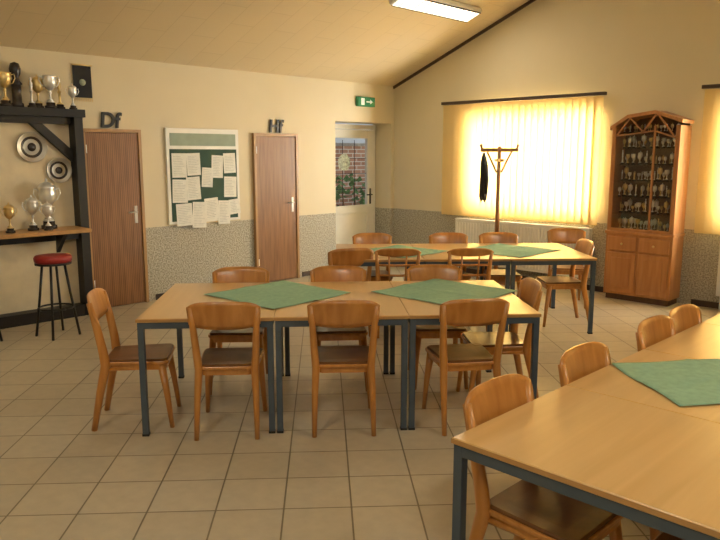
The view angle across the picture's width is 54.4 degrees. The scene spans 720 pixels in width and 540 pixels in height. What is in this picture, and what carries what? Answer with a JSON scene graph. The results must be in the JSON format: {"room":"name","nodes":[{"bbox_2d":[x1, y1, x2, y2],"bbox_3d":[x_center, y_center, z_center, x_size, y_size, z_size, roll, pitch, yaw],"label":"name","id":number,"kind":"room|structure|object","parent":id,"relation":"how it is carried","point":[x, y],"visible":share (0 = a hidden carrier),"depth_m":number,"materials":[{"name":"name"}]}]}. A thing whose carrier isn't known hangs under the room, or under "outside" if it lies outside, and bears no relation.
{"room":"community hall","nodes":[
{"label":"community hall","id":0,"kind":"room"},
{"bbox_2d":[101,112,121,127],"bbox_3d":[-2.772,-1.671,7.801,0.020,0.173,0.254,9,13,44],"label":"letters","id":1,"kind":"object","parent":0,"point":[103,114],"depth_m":7.79},
{"bbox_2d":[0,46,393,305],"bbox_3d":[-3.336,-0.922,7.662,0.400,2.795,10.600,9,13,44],"label":"wall","id":2,"kind":"structure","parent":0,"point":[151,97],"depth_m":8.92,"materials":[{"name":"paint"}]},
{"bbox_2d":[71,63,92,101],"bbox_3d":[-2.983,-2.011,7.527,0.015,0.387,0.220,9,13,44],"label":"pennant","id":3,"kind":"object","parent":2,"relation":"attached to","point":[82,82],"visible":1,"depth_m":7.53,"materials":[{"name":"black"}]},
{"bbox_2d":[83,128,148,306],"bbox_3d":[-2.761,-0.575,7.954,0.087,2.015,0.690,9,13,44],"label":"door","id":4,"kind":"structure","parent":2,"relation":"in","point":[113,161],"depth_m":7.96,"materials":[{"name":"brown wood"}]},
{"bbox_2d":[164,128,240,227],"bbox_3d":[-1.939,-1.141,8.733,0.042,1.220,1.040,9,13,44],"label":"notice board","id":5,"kind":"object","parent":2,"relation":"attached to","point":[202,165],"visible":1,"depth_m":8.69,"materials":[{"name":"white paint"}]},
{"bbox_2d":[156,271,309,299],"bbox_3d":[-1.416,0.157,9.499,0.014,0.070,2.970,9,13,44],"label":"baseboard","id":6,"kind":"structure","parent":2,"relation":"attached to","point":[305,273],"depth_m":10.09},
{"bbox_2d":[252,133,299,281],"bbox_3d":[-1.126,-0.842,9.579,0.087,2.015,0.750,9,13,44],"label":"door","id":7,"kind":"structure","parent":2,"relation":"in","point":[274,157],"depth_m":9.57,"materials":[{"name":"brown wood"}]},
{"bbox_2d":[335,124,375,243],"bbox_3d":[-0.159,-1.173,11.029,0.129,2.200,1.190,9,13,44],"label":"door","id":8,"kind":"structure","parent":2,"relation":"in","point":[351,220],"depth_m":11.16,"materials":[{"name":"white paint"},{"name":"clear glass"},{"name":"black metal"}]},
{"bbox_2d":[356,96,374,106],"bbox_3d":[0.084,-2.534,10.554,0.061,0.140,0.360,9,13,44],"label":"exit sign","id":9,"kind":"object","parent":2,"relation":"attached to","point":[360,101],"visible":1,"depth_m":10.52,"materials":[{"name":"green plastic"}]},
{"bbox_2d":[0,0,528,85],"bbox_3d":[0.318,-2.706,3.691,10.700,2.326,11.200,9,13,44],"label":"ceiling","id":10,"kind":"structure","parent":0,"point":[377,42],"depth_m":8.07,"materials":[{"name":"white paint"}]},
{"bbox_2d":[389,0,481,22],"bbox_3d":[0.948,-3.212,8.544,1.500,0.085,0.260,-9,-8,-44],"label":"ceiling light","id":11,"kind":"object","parent":10,"relation":"attached to","point":[449,9],"depth_m":8.55,"materials":[{"name":"white plastic"}]},
{"bbox_2d":[269,119,283,132],"bbox_3d":[-1.123,-1.941,9.440,0.020,0.173,0.250,9,13,44],"label":"letters","id":12,"kind":"object","parent":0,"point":[278,126],"depth_m":9.44},
{"bbox_2d":[0,266,719,539],"bbox_3d":[0.318,1.105,4.317,10.700,0.120,11.200,9,13,44],"label":"floor","id":13,"kind":"structure","parent":0,"point":[61,478],"depth_m":4.21,"materials":[{"name":"tile"}]},
{"bbox_2d":[0,106,92,328],"bbox_3d":[-3.958,-0.453,6.644,0.239,2.200,2.790,9,13,44],"label":"frame","id":14,"kind":"object","parent":13,"relation":"on","point":[62,129],"visible":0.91,"depth_m":7.31,"materials":[{"name":"paint"}]},
{"bbox_2d":[0,72,14,105],"bbox_3d":[-3.490,-1.772,6.876,0.139,0.328,0.171,1,9,6],"label":"trophy cup","id":15,"kind":"object","parent":14,"relation":"on","point":[5,77],"visible":0.98,"depth_m":6.85,"materials":[{"name":"gold metal"}]},
{"bbox_2d":[9,62,23,106],"bbox_3d":[-3.441,-1.852,7.000,0.120,0.445,0.120,9,13,44],"label":"statuette","id":16,"kind":"object","parent":14,"relation":"on","point":[14,68],"visible":0.81,"depth_m":6.97,"materials":[{"name":"brown metal"}]},
{"bbox_2d":[16,132,47,161],"bbox_3d":[-3.366,-1.261,7.179,0.030,0.310,0.310,9,13,44],"label":"plate","id":17,"kind":"object","parent":14,"relation":"attached to","point":[31,146],"visible":1,"depth_m":7.18,"materials":[{"name":"silver metal"}]},
{"bbox_2d":[27,77,36,106],"bbox_3d":[-3.299,-1.783,7.026,0.090,0.300,0.089,9,13,44],"label":"trophy cup","id":18,"kind":"object","parent":14,"relation":"on","point":[32,103],"visible":0.98,"depth_m":7.01,"materials":[{"name":"silver metal"}]},
{"bbox_2d":[28,74,44,107],"bbox_3d":[-3.285,-1.821,7.134,0.118,0.340,0.145,1,9,6],"label":"trophy cup","id":19,"kind":"object","parent":14,"relation":"on","point":[37,87],"visible":0.88,"depth_m":7.10,"materials":[{"name":"gold metal"}]},
{"bbox_2d":[0,226,91,251],"bbox_3d":[-3.834,-0.187,6.581,0.435,0.255,2.515,9,13,44],"label":"countertop","id":20,"kind":"structure","parent":14,"relation":"attached to","point":[60,233],"depth_m":7.09,"materials":[{"name":"brown wood"}]},
{"bbox_2d":[0,202,17,232],"bbox_3d":[-3.432,-0.513,6.854,0.104,0.300,0.128,1,9,6],"label":"trophy cup","id":21,"kind":"object","parent":20,"relation":"on","point":[8,210],"visible":1,"depth_m":6.83,"materials":[{"name":"gold metal"}]},
{"bbox_2d":[22,195,41,230],"bbox_3d":[-3.306,-0.577,7.059,0.125,0.360,0.154,1,9,6],"label":"trophy cup","id":22,"kind":"object","parent":20,"relation":"on","point":[31,205],"visible":0.98,"depth_m":7.02,"materials":[{"name":"silver metal"}]},
{"bbox_2d":[33,178,60,228],"bbox_3d":[-3.229,-0.687,7.235,0.181,0.520,0.222,1,9,6],"label":"trophy cup","id":23,"kind":"object","parent":20,"relation":"on","point":[46,191],"visible":0.67,"depth_m":7.17,"materials":[{"name":"silver metal"}]},
{"bbox_2d":[39,201,54,230],"bbox_3d":[-3.164,-0.552,7.092,0.104,0.300,0.128,1,9,6],"label":"trophy cup","id":24,"kind":"object","parent":20,"relation":"on","point":[47,209],"visible":1,"depth_m":7.06,"materials":[{"name":"silver metal"}]},
{"bbox_2d":[38,75,59,107],"bbox_3d":[-3.172,-1.819,7.163,0.139,0.328,0.171,1,9,6],"label":"trophy cup","id":25,"kind":"object","parent":14,"relation":"on","point":[49,81],"visible":1,"depth_m":7.12,"materials":[{"name":"silver metal"}]},
{"bbox_2d":[46,157,71,182],"bbox_3d":[-3.183,-1.054,7.400,0.030,0.270,0.270,9,13,44],"label":"plate","id":26,"kind":"object","parent":14,"relation":"attached to","point":[59,170],"visible":1,"depth_m":7.40,"materials":[{"name":"silver metal"}]},
{"bbox_2d":[56,78,65,108],"bbox_3d":[-3.130,-1.841,7.290,0.099,0.330,0.098,9,13,44],"label":"trophy cup","id":27,"kind":"object","parent":14,"relation":"on","point":[60,105],"visible":0.92,"depth_m":7.28,"materials":[{"name":"gold metal"}]},
{"bbox_2d":[65,83,78,108],"bbox_3d":[-3.010,-1.817,7.329,0.094,0.270,0.116,1,9,6],"label":"trophy cup","id":28,"kind":"object","parent":14,"relation":"on","point":[72,91],"visible":1,"depth_m":7.30,"materials":[{"name":"silver metal"}]},
{"bbox_2d":[33,253,80,340],"bbox_3d":[-2.934,0.245,6.746,0.344,0.792,0.344,6,11,34],"label":"bar stool","id":29,"kind":"object","parent":13,"relation":"on","point":[50,260],"visible":1,"depth_m":6.68,"materials":[{"name":"red leather"}]},
{"bbox_2d":[86,288,180,431],"bbox_3d":[-1.477,0.560,4.595,0.517,0.872,0.444,-1,9,-8],"label":"dining chair","id":30,"kind":"object","parent":13,"relation":"on","point":[159,357],"visible":0.99,"depth_m":4.48,"materials":[{"name":"brown wood"}]},
{"bbox_2d":[135,282,283,436],"bbox_3d":[-0.980,0.567,4.910,0.833,0.750,1.203,-1,9,-3],"label":"dining table","id":31,"kind":"object","parent":13,"relation":"on","point":[169,311],"visible":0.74,"depth_m":4.37,"materials":[{"name":"brown wood"}]},
{"bbox_2d":[205,280,349,308],"bbox_3d":[-0.583,0.167,4.992,0.749,0.010,0.749,8,12,41],"label":"tablecloth","id":32,"kind":"object","parent":31,"relation":"on","point":[278,294],"visible":0.98,"depth_m":4.96,"materials":[{"name":"green fabric"}]},
{"bbox_2d":[186,302,266,440],"bbox_3d":[-0.831,0.580,4.478,0.443,0.872,0.517,0,9,-3],"label":"dining chair","id":33,"kind":"object","parent":13,"relation":"on","point":[202,315],"visible":1,"depth_m":4.29,"materials":[{"name":"brown wood"}]},
{"bbox_2d":[208,266,269,394],"bbox_3d":[-0.915,0.444,5.305,0.443,0.872,0.517,0,9,-3],"label":"dining chair","id":34,"kind":"object","parent":13,"relation":"on","point":[238,274],"visible":0.56,"depth_m":5.45,"materials":[{"name":"brown wood"}]},
{"bbox_2d":[310,265,367,391],"bbox_3d":[-0.156,0.435,5.355,0.443,0.872,0.517,-1,9,-4],"label":"dining chair","id":35,"kind":"object","parent":13,"relation":"on","point":[335,273],"visible":0.44,"depth_m":5.49,"materials":[{"name":"brown wood"}]},
{"bbox_2d":[274,281,408,432],"bbox_3d":[-0.148,0.558,4.960,0.833,0.750,1.203,-1,9,-3],"label":"dining table","id":36,"kind":"object","parent":13,"relation":"on","point":[392,311],"visible":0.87,"depth_m":4.44,"materials":[{"name":"brown wood"}]},
{"bbox_2d":[307,300,379,437],"bbox_3d":[-0.111,0.571,4.527,0.443,0.872,0.517,0,9,-3],"label":"dining chair","id":37,"kind":"object","parent":13,"relation":"on","point":[327,313],"visible":1,"depth_m":4.34,"materials":[{"name":"brown wood"}]},
{"bbox_2d":[328,248,373,336],"bbox_3d":[-0.136,0.187,6.867,0.444,0.872,0.517,-2,10,-14],"label":"dining chair","id":38,"kind":"object","parent":13,"relation":"on","point":[346,256],"visible":0.39,"depth_m":6.58,"materials":[{"name":"brown wood"}]},
{"bbox_2d":[352,233,392,280],"bbox_3d":[0.144,0.051,7.693,0.443,0.872,0.517,0,9,-2],"label":"dining chair","id":39,"kind":"object","parent":13,"relation":"on","point":[360,238],"visible":0.38,"depth_m":7.85,"materials":[{"name":"brown wood"}]},
{"bbox_2d":[336,244,424,280],"bbox_3d":[0.174,0.175,7.292,0.833,0.750,1.203,0,9,-2],"label":"dining table","id":40,"kind":"object","parent":13,"relation":"on","point":[382,259],"visible":0.38,"depth_m":6.78,"materials":[{"name":"brown wood"}]},
{"bbox_2d":[371,245,445,257],"bbox_3d":[0.415,-0.195,7.193,0.708,0.009,0.708,-9,13,-44],"label":"tablecloth","id":41,"kind":"object","parent":40,"relation":"on","point":[424,251],"visible":0.42,"depth_m":7.31,"materials":[{"name":"green fabric"}]},
{"bbox_2d":[374,248,420,337],"bbox_3d":[0.355,0.187,6.866,0.444,0.872,0.517,0,9,0],"label":"dining chair","id":42,"kind":"object","parent":13,"relation":"on","point":[389,252],"visible":0.44,"depth_m":6.59,"materials":[{"name":"brown wood"}]},
{"bbox_2d":[406,264,467,389],"bbox_3d":[0.595,0.426,5.415,0.443,0.872,0.517,0,9,-2],"label":"dining chair","id":43,"kind":"object","parent":13,"relation":"on","point":[423,272],"visible":0.5,"depth_m":5.55,"materials":[{"name":"brown wood"}]},
{"bbox_2d":[429,232,470,279],"bbox_3d":[0.995,0.046,7.724,0.444,0.872,0.517,0,9,0],"label":"dining chair","id":44,"kind":"object","parent":13,"relation":"on","point":[442,237],"visible":0.35,"depth_m":7.88,"materials":[{"name":"brown wood"}]},
{"bbox_2d":[411,243,511,331],"bbox_3d":[1.007,0.169,7.328,0.833,0.750,1.203,0,9,-2],"label":"dining table","id":45,"kind":"object","parent":13,"relation":"on","point":[442,257],"visible":0.43,"depth_m":6.78,"materials":[{"name":"brown wood"}]},
{"bbox_2d":[389,280,540,429],"bbox_3d":[0.684,0.550,5.011,0.833,0.750,1.203,-1,9,-3],"label":"dining table","id":46,"kind":"object","parent":13,"relation":"on","point":[419,312],"visible":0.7,"depth_m":4.44,"materials":[{"name":"brown wood"}]},
{"bbox_2d":[371,279,517,303],"bbox_3d":[0.617,0.153,5.072,0.769,0.010,0.769,9,13,42],"label":"tablecloth","id":47,"kind":"object","parent":46,"relation":"on","point":[438,291],"visible":0.9,"depth_m":5.06,"materials":[{"name":"green fabric"}]},
{"bbox_2d":[422,298,509,435],"bbox_3d":[0.672,0.565,4.568,0.443,0.872,0.517,-1,9,-9],"label":"dining chair","id":48,"kind":"object","parent":13,"relation":"on","point":[485,311],"visible":0.96,"depth_m":4.37,"materials":[{"name":"brown wood"}]},
{"bbox_2d":[447,248,493,331],"bbox_3d":[1.036,0.184,6.886,0.443,0.872,0.517,0,9,-2],"label":"dining chair","id":49,"kind":"object","parent":13,"relation":"on","point":[467,252],"visible":0.44,"depth_m":6.60,"materials":[{"name":"brown wood"}]},
{"bbox_2d":[478,144,519,284],"bbox_3d":[1.848,-0.744,9.415,0.536,1.876,0.440,0,9,0],"label":"coat stand","id":50,"kind":"object","parent":13,"relation":"on","point":[484,176],"visible":0.75,"depth_m":9.29,"materials":[{"name":"brown wood"}]},
{"bbox_2d":[456,277,542,398],"bbox_3d":[0.981,0.502,4.949,0.517,0.872,0.443,0,9,-3],"label":"dining chair","id":51,"kind":"object","parent":13,"relation":"on","point":[529,291],"visible":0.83,"depth_m":4.87,"materials":[{"name":"brown wood"}]},
{"bbox_2d":[479,232,521,289],"bbox_3d":[1.556,0.041,7.753,0.443,0.872,0.517,0,9,2],"label":"dining chair","id":52,"kind":"object","parent":13,"relation":"on","point":[488,237],"visible":0.55,"depth_m":7.90,"materials":[{"name":"brown wood"}]},
{"bbox_2d":[455,218,592,277],"bbox_3d":[2.190,-0.249,9.672,2.100,0.815,0.148,9,13,44],"label":"radiator","id":53,"kind":"object","parent":13,"relation":"on","point":[526,232],"visible":0.37,"depth_m":9.55,"materials":[{"name":"metal"}]},
{"bbox_2d":[484,243,596,333],"bbox_3d":[1.840,0.163,7.364,0.833,0.750,1.203,0,9,-2],"label":"dining table","id":54,"kind":"object","parent":13,"relation":"on","point":[564,255],"visible":0.7,"depth_m":6.79,"materials":[{"name":"brown wood"}]},
{"bbox_2d":[473,243,556,256],"bbox_3d":[1.545,-0.211,7.282,0.769,0.012,0.769,9,13,44],"label":"tablecloth","id":55,"kind":"object","parent":54,"relation":"on","point":[499,249],"visible":0.82,"depth_m":7.24,"materials":[{"name":"green fabric"}]},
{"bbox_2d":[462,373,623,539],"bbox_3d":[0.688,0.885,2.616,0.517,0.872,0.443,9,13,44],"label":"dining chair","id":56,"kind":"object","parent":13,"relation":"on","point":[526,510],"visible":0.67,"depth_m":2.57,"materials":[{"name":"brown wood"}]},
{"bbox_2d":[535,239,594,326],"bbox_3d":[2.109,0.119,7.278,0.517,0.872,0.443,0,9,-3],"label":"dining chair","id":57,"kind":"object","parent":13,"relation":"on","point":[586,246],"visible":0.84,"depth_m":7.13,"materials":[{"name":"brown wood"}]},
{"bbox_2d":[546,228,586,308],"bbox_3d":[2.420,-0.030,8.188,0.443,0.872,0.517,2,9,10],"label":"dining chair","id":58,"kind":"object","parent":13,"relation":"on","point":[556,235],"visible":0.62,"depth_m":8.34,"materials":[{"name":"brown wood"}]},
{"bbox_2d":[451,385,719,539],"bbox_3d":[0.959,0.970,2.457,1.003,0.750,0.803,9,13,44],"label":"dining table","id":59,"kind":"object","parent":13,"relation":"on","point":[656,468],"visible":1,"depth_m":2.34,"materials":[{"name":"brown wood"}]},
{"bbox_2d":[558,341,659,539],"bbox_3d":[1.175,0.806,3.099,0.517,0.872,0.443,9,13,44],"label":"dining chair","id":60,"kind":"object","parent":13,"relation":"on","point":[579,361],"visible":0.3,"depth_m":3.20,"materials":[{"name":"brown wood"}]},
{"bbox_2d":[567,349,719,423],"bbox_3d":[1.526,0.877,3.020,1.003,0.750,0.803,9,13,44],"label":"dining table","id":61,"kind":"object","parent":13,"relation":"on","point":[609,380],"visible":0.36,"depth_m":2.98,"materials":[{"name":"brown wood"}]},
{"bbox_2d":[611,359,719,405],"bbox_3d":[1.618,0.478,3.089,0.810,0.012,0.587,-1,9,-8],"label":"tablecloth","id":62,"kind":"object","parent":61,"relation":"on","point":[686,382],"visible":1,"depth_m":3.10,"materials":[{"name":"green fabric"}]},
{"bbox_2d":[603,110,693,305],"bbox_3d":[3.367,-0.733,8.256,0.830,2.230,0.358,9,13,44],"label":"tall cabinet","id":63,"kind":"object","parent":13,"relation":"on","point":[650,151],"visible":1,"depth_m":8.22,"materials":[{"name":"brown wood"}]},
{"bbox_2d":[636,315,674,351],"bbox_3d":[1.731,0.715,3.652,0.517,0.872,0.443,9,13,44],"label":"dining chair","id":64,"kind":"object","parent":13,"relation":"on","point":[652,330],"visible":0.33,"depth_m":3.76,"materials":[{"name":"brown wood"}]},
{"bbox_2d":[653,532,683,539],"bbox_3d":[1.209,0.944,2.259,0.517,0.872,0.443,9,13,44],"label":"dining chair","id":65,"kind":"object","parent":13,"relation":"on","point":[662,536],"visible":0.02,"depth_m":2.37,"materials":[{"name":"brown wood"}]},
{"bbox_2d":[646,323,719,358],"bbox_3d":[2.092,0.784,3.583,1.003,0.750,0.803,9,13,44],"label":"dining table","id":66,"kind":"object","parent":13,"relation":"on","point":[702,340],"visible":0.37,"depth_m":3.69,"materials":[{"name":"brown wood"}]},
{"bbox_2d":[669,304,701,334],"bbox_3d":[2.017,0.668,3.936,0.517,0.872,0.443,9,13,44],"label":"dining chair","id":67,"kind":"object","parent":13,"relation":"on","point":[685,316],"visible":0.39,"depth_m":4.07,"materials":[{"name":"brown wood"}]},
{"bbox_2d":[702,314,719,325],"bbox_3d":[2.659,0.692,4.146,1.003,0.750,0.803,9,13,44],"label":"dining table","id":68,"kind":"object","parent":13,"relation":"on","point":[715,320],"visible":0.09,"depth_m":4.17,"materials":[{"name":"brown wood"}]},
{"bbox_2d":[716,248,719,310],"bbox_3d":[4.744,0.162,7.169,2.000,0.815,0.148,9,13,44],"label":"radiator","id":69,"kind":"object","parent":13,"relation":"on","point":[718,272],"visible":1,"depth_m":7.81,"materials":[{"name":"metal"}]},
{"bbox_2d":[393,0,719,303],"bbox_3d":[4.052,-1.940,7.843,10.400,4.745,0.300,9,13,44],"label":"wall","id":70,"kind":"structure","parent":0,"point":[646,55],"depth_m":8.82,"materials":[{"name":"paint"}]},
{"bbox_2d":[393,0,535,88],"bbox_3d":[4.078,-3.257,7.365,10.000,1.990,0.030,9,13,44],"label":"trim","id":71,"kind":"structure","parent":70,"relation":"attached to","point":[524,5],"depth_m":9.94,"materials":[{"name":"brown wood"}]},
{"bbox_2d":[441,91,606,224],"bbox_3d":[2.126,-1.509,9.537,2.510,1.635,0.139,9,13,44],"label":"vertical blinds","id":72,"kind":"object","parent":70,"relation":"attached to","point":[553,176],"visible":0.95,"depth_m":9.35,"materials":[{"name":"fabric"}]},
{"bbox_2d":[459,267,718,308],"bbox_3d":[4.090,0.409,7.966,9.980,0.070,0.014,9,13,44],"label":"baseboard","id":73,"kind":"structure","parent":70,"relation":"attached to","point":[701,303],"depth_m":8.15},
{"bbox_2d":[694,84,719,234],"bbox_3d":[4.720,-1.091,6.996,2.560,1.635,0.139,9,13,44],"label":"vertical blinds","id":74,"kind":"object","parent":70,"relation":"attached to","point":[707,215],"visible":1,"depth_m":7.76,"materials":[{"name":"fabric"}]},
{"label":"outside","id":75,"kind":"structure","parent":0,"visible":0},
{"bbox_3d":[4.063,-0.483,14.998,60.000,0.150,50.000,9,13,44],"label":"paved ground","id":76,"kind":"structure","parent":75,"visible":0},
{"bbox_2d":[335,143,364,205],"bbox_3d":[-0.177,-1.481,14.102,0.260,2.110,7.000,9,13,44],"label":"wall","id":77,"kind":"structure","parent":76,"relation":"on","point":[348,148],"depth_m":13.88,"materials":[{"name":"brick"}]},
{"bbox_2d":[336,174,364,205],"bbox_3d":[-0.011,-1.059,13.198,0.642,1.573,1.839,9,13,44],"label":"shrub","id":78,"kind":"object","parent":76,"relation":"on","point":[346,178],"visible":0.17,"depth_m":12.95,"materials":[{"name":"green plant"}]}
]}

